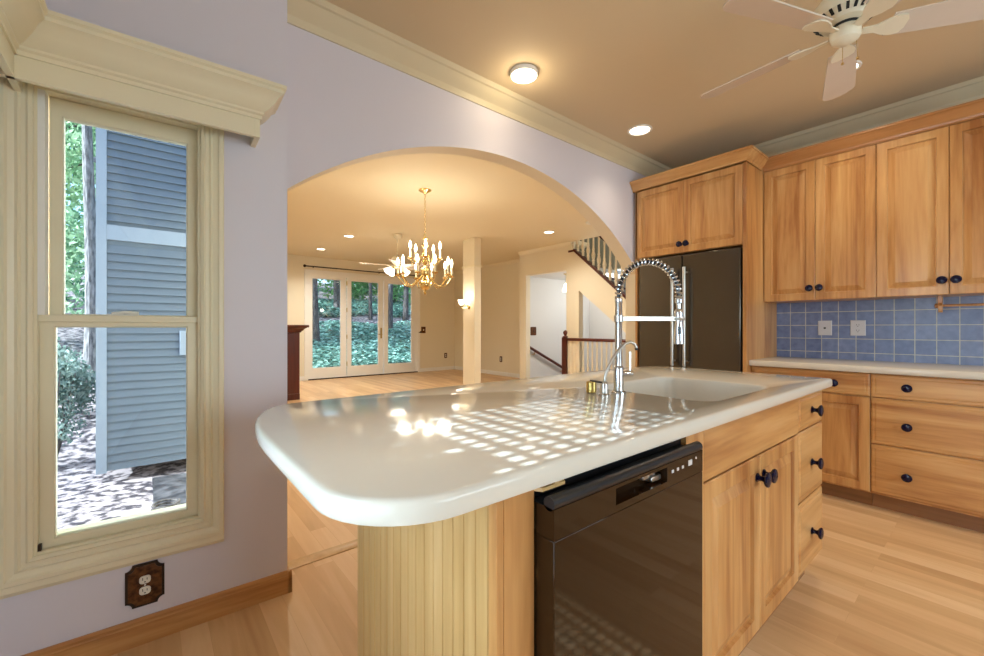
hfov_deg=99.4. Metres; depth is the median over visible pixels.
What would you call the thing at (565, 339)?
stair railing
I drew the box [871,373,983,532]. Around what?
base cabinet
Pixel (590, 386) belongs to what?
air gap cap
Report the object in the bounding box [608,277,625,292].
staircase
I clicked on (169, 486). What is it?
concrete block
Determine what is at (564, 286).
light
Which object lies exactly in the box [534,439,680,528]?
control panel
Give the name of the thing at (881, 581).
floor
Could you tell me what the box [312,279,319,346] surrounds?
tree
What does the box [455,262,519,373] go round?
wall
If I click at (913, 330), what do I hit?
backsplash
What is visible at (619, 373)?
kitchen faucet
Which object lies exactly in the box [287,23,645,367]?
wall
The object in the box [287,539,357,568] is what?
trim
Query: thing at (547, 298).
wall
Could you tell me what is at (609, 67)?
ceiling
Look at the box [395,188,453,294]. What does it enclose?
chandelier
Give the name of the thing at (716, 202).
tall cabinet
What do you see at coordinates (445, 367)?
baseboard
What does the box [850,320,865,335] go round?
outlet plate
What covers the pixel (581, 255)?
balustrade
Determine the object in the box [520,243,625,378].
wall
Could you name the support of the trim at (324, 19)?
attached to the wall at (346, 107)
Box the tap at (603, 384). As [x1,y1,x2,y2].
[590,341,638,395]
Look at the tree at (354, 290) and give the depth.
29.09 m
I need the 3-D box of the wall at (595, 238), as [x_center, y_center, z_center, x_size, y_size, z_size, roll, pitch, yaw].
[2.254,-2.154,7.604,1.370,1.980,4.300,0,0,-39]
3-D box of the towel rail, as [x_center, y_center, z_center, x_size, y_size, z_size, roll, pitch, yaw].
[2.992,-0.154,2.551,0.062,0.108,0.392,0,0,-39]
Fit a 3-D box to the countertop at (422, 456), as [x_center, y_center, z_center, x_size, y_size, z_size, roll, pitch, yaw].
[0.422,0.344,1.589,2.288,0.216,0.928,0,0,-39]
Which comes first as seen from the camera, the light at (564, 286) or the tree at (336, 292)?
the light at (564, 286)
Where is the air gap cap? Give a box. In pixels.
[586,381,595,392]
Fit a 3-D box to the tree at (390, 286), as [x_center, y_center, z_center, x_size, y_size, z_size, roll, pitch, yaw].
[-3.981,-4.603,17.513,3.464,9.908,3.727,0,0,-39]
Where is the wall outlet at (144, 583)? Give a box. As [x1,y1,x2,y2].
[125,559,163,608]
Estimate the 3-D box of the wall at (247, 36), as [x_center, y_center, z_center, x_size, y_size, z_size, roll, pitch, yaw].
[-1.397,-0.164,1.577,1.100,2.840,0.200,0,0,-37]
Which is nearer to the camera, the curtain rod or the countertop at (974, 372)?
the countertop at (974, 372)
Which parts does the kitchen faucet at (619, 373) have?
lever, support arm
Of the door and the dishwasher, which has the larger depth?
the door
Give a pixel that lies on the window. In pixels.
(34, 555)
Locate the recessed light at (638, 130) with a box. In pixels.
[627,124,651,135]
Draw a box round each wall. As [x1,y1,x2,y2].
[0,0,286,655]
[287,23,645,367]
[287,254,454,376]
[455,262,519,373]
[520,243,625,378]
[530,277,625,377]
[579,237,620,269]
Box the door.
[304,269,419,380]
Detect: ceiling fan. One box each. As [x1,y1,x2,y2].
[359,234,430,275]
[700,0,983,100]
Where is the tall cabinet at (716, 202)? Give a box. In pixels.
[630,145,776,371]
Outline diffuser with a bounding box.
[512,68,536,82]
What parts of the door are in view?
sill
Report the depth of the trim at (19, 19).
1.20 m
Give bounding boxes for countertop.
[255,366,831,526]
[749,356,983,379]
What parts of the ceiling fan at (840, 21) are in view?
blade, blade, blade, pull chain, blade, blade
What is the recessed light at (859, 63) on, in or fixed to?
in the ceiling at (609, 67)
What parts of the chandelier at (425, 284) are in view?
arm, arm, arm, chain, arm, arm, arm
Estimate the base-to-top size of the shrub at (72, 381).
1.551 m
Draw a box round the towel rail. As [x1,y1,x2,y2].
[935,295,983,311]
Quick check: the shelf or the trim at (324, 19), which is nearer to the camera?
the trim at (324, 19)
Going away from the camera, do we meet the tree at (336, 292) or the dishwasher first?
the dishwasher
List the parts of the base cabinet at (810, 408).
drawer, drawer, drawer, knob, knob, knob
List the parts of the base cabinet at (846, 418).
drawer, knob, door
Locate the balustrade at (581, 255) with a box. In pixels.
[568,236,625,298]
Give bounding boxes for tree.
[65,121,95,313]
[81,124,95,371]
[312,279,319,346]
[317,278,368,299]
[333,280,339,309]
[355,282,410,303]
[368,283,372,320]
[388,284,392,331]
[402,285,408,320]
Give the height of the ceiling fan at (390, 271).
0.690 m
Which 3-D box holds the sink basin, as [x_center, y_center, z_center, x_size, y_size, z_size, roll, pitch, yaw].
[0.767,0.350,1.688,0.595,0.204,0.479,0,0,-39]
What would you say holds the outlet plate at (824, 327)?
attached to the wall
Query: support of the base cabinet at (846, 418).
on the floor
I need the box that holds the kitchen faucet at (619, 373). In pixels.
[611,258,685,393]
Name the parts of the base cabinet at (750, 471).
door, knob, knob, door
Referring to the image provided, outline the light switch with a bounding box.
[530,327,535,334]
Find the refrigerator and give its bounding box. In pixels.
[639,247,742,371]
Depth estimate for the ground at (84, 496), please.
5.08 m
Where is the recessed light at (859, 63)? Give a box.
[856,60,861,69]
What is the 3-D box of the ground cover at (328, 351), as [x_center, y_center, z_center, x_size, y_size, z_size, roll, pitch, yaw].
[-7.496,-0.388,21.373,11.278,3.279,24.097,0,0,-5]
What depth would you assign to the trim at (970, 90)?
3.02 m
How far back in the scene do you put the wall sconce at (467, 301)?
7.34 m
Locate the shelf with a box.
[287,325,308,332]
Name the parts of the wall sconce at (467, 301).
lamp shade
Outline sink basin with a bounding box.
[608,380,762,400]
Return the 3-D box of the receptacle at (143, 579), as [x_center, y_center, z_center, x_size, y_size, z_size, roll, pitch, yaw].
[-1.274,0.923,1.531,0.033,0.029,0.005,0,0,-37]
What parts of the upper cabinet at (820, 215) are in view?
door, knob, knob, door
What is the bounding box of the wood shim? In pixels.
[534,479,564,491]
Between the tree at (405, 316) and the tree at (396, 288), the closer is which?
the tree at (405, 316)
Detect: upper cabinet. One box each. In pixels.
[764,145,880,303]
[877,117,983,298]
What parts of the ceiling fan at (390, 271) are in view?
blade, lamp shade, lamp shade, blade, blade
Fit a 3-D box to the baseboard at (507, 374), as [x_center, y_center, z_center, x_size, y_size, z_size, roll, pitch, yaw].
[-0.013,1.109,10.413,0.014,0.095,3.280,0,0,-39]
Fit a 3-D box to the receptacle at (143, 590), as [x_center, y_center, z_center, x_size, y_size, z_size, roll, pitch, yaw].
[-1.274,0.963,1.531,0.033,0.029,0.005,0,0,-37]
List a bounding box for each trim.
[0,0,47,91]
[287,0,671,176]
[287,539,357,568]
[453,242,571,273]
[461,265,482,268]
[753,76,983,156]
[763,98,983,172]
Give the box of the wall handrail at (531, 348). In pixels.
[530,346,561,367]
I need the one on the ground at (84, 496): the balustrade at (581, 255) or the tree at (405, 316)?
the tree at (405, 316)
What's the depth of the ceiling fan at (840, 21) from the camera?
1.68 m
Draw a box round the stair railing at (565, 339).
[562,330,625,373]
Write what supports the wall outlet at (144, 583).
attached to the wall at (247, 36)
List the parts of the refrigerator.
door, handle, handle, door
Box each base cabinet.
[681,398,797,655]
[751,366,872,505]
[781,390,823,601]
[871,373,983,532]
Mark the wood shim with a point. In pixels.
(561, 482)
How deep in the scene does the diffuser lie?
2.55 m
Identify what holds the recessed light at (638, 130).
in the ceiling at (609, 67)
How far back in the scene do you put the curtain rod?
9.67 m
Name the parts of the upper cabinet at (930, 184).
door, knob, knob, door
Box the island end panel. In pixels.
[358,490,533,655]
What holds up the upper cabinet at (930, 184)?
attached to the wall
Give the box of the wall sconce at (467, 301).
[458,299,470,308]
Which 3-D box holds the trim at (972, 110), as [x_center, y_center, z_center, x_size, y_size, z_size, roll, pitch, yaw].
[2.712,-1.298,2.916,0.368,0.092,1.350,0,0,-39]
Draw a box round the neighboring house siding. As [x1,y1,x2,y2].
[96,127,185,474]
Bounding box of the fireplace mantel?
[287,325,308,400]
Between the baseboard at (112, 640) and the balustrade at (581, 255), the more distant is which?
the balustrade at (581, 255)
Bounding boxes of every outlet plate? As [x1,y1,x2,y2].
[818,321,831,334]
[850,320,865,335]
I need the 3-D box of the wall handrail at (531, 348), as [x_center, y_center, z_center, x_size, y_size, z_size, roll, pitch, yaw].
[1.497,0.843,9.312,1.900,0.935,0.099,0,0,-39]
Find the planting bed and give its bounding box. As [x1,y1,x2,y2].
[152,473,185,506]
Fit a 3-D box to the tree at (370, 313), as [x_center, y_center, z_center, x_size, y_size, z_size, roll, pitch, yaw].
[-6.077,-5.060,21.121,3.857,9.486,3.641,0,0,-39]
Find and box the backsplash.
[777,295,983,365]
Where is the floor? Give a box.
[112,369,983,655]
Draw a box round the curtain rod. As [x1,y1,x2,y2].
[303,264,422,276]
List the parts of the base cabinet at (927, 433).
knob, knob, knob, drawer, drawer, drawer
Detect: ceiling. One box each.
[287,0,983,270]
[530,267,620,280]
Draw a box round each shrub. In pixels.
[57,337,81,388]
[57,349,95,457]
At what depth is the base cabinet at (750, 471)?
1.36 m
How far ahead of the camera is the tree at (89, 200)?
8.72 m
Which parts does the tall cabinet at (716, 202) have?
panel, door, knob, crown, door, panel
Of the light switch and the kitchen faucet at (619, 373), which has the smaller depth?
the kitchen faucet at (619, 373)
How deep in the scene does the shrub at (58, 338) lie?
6.84 m
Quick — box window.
[0,10,286,599]
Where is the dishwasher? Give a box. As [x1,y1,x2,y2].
[534,439,702,655]
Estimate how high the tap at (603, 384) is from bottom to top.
0.192 m
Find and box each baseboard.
[21,565,291,655]
[300,366,453,380]
[454,366,519,377]
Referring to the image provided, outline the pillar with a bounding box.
[463,237,480,384]
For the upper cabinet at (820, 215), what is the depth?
3.07 m
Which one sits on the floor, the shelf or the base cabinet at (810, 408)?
the base cabinet at (810, 408)
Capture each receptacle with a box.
[139,575,150,583]
[139,586,150,594]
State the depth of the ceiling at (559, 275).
8.61 m
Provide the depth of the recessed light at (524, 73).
2.55 m
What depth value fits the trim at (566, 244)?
8.54 m
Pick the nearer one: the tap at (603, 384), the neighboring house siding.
the tap at (603, 384)
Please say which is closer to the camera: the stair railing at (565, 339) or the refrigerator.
the refrigerator
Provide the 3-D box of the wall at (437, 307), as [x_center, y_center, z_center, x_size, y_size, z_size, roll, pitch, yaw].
[-3.454,0.086,9.809,6.500,3.340,0.150,0,0,-39]
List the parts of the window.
meeting rail, sash, sash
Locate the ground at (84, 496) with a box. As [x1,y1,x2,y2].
[57,268,410,529]
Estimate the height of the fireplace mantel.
1.205 m
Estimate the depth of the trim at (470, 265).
7.33 m
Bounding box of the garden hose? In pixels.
[151,498,180,509]
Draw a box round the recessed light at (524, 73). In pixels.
[510,63,537,83]
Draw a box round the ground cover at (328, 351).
[312,298,410,371]
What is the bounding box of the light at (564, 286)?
[562,273,565,291]
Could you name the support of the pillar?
on the floor

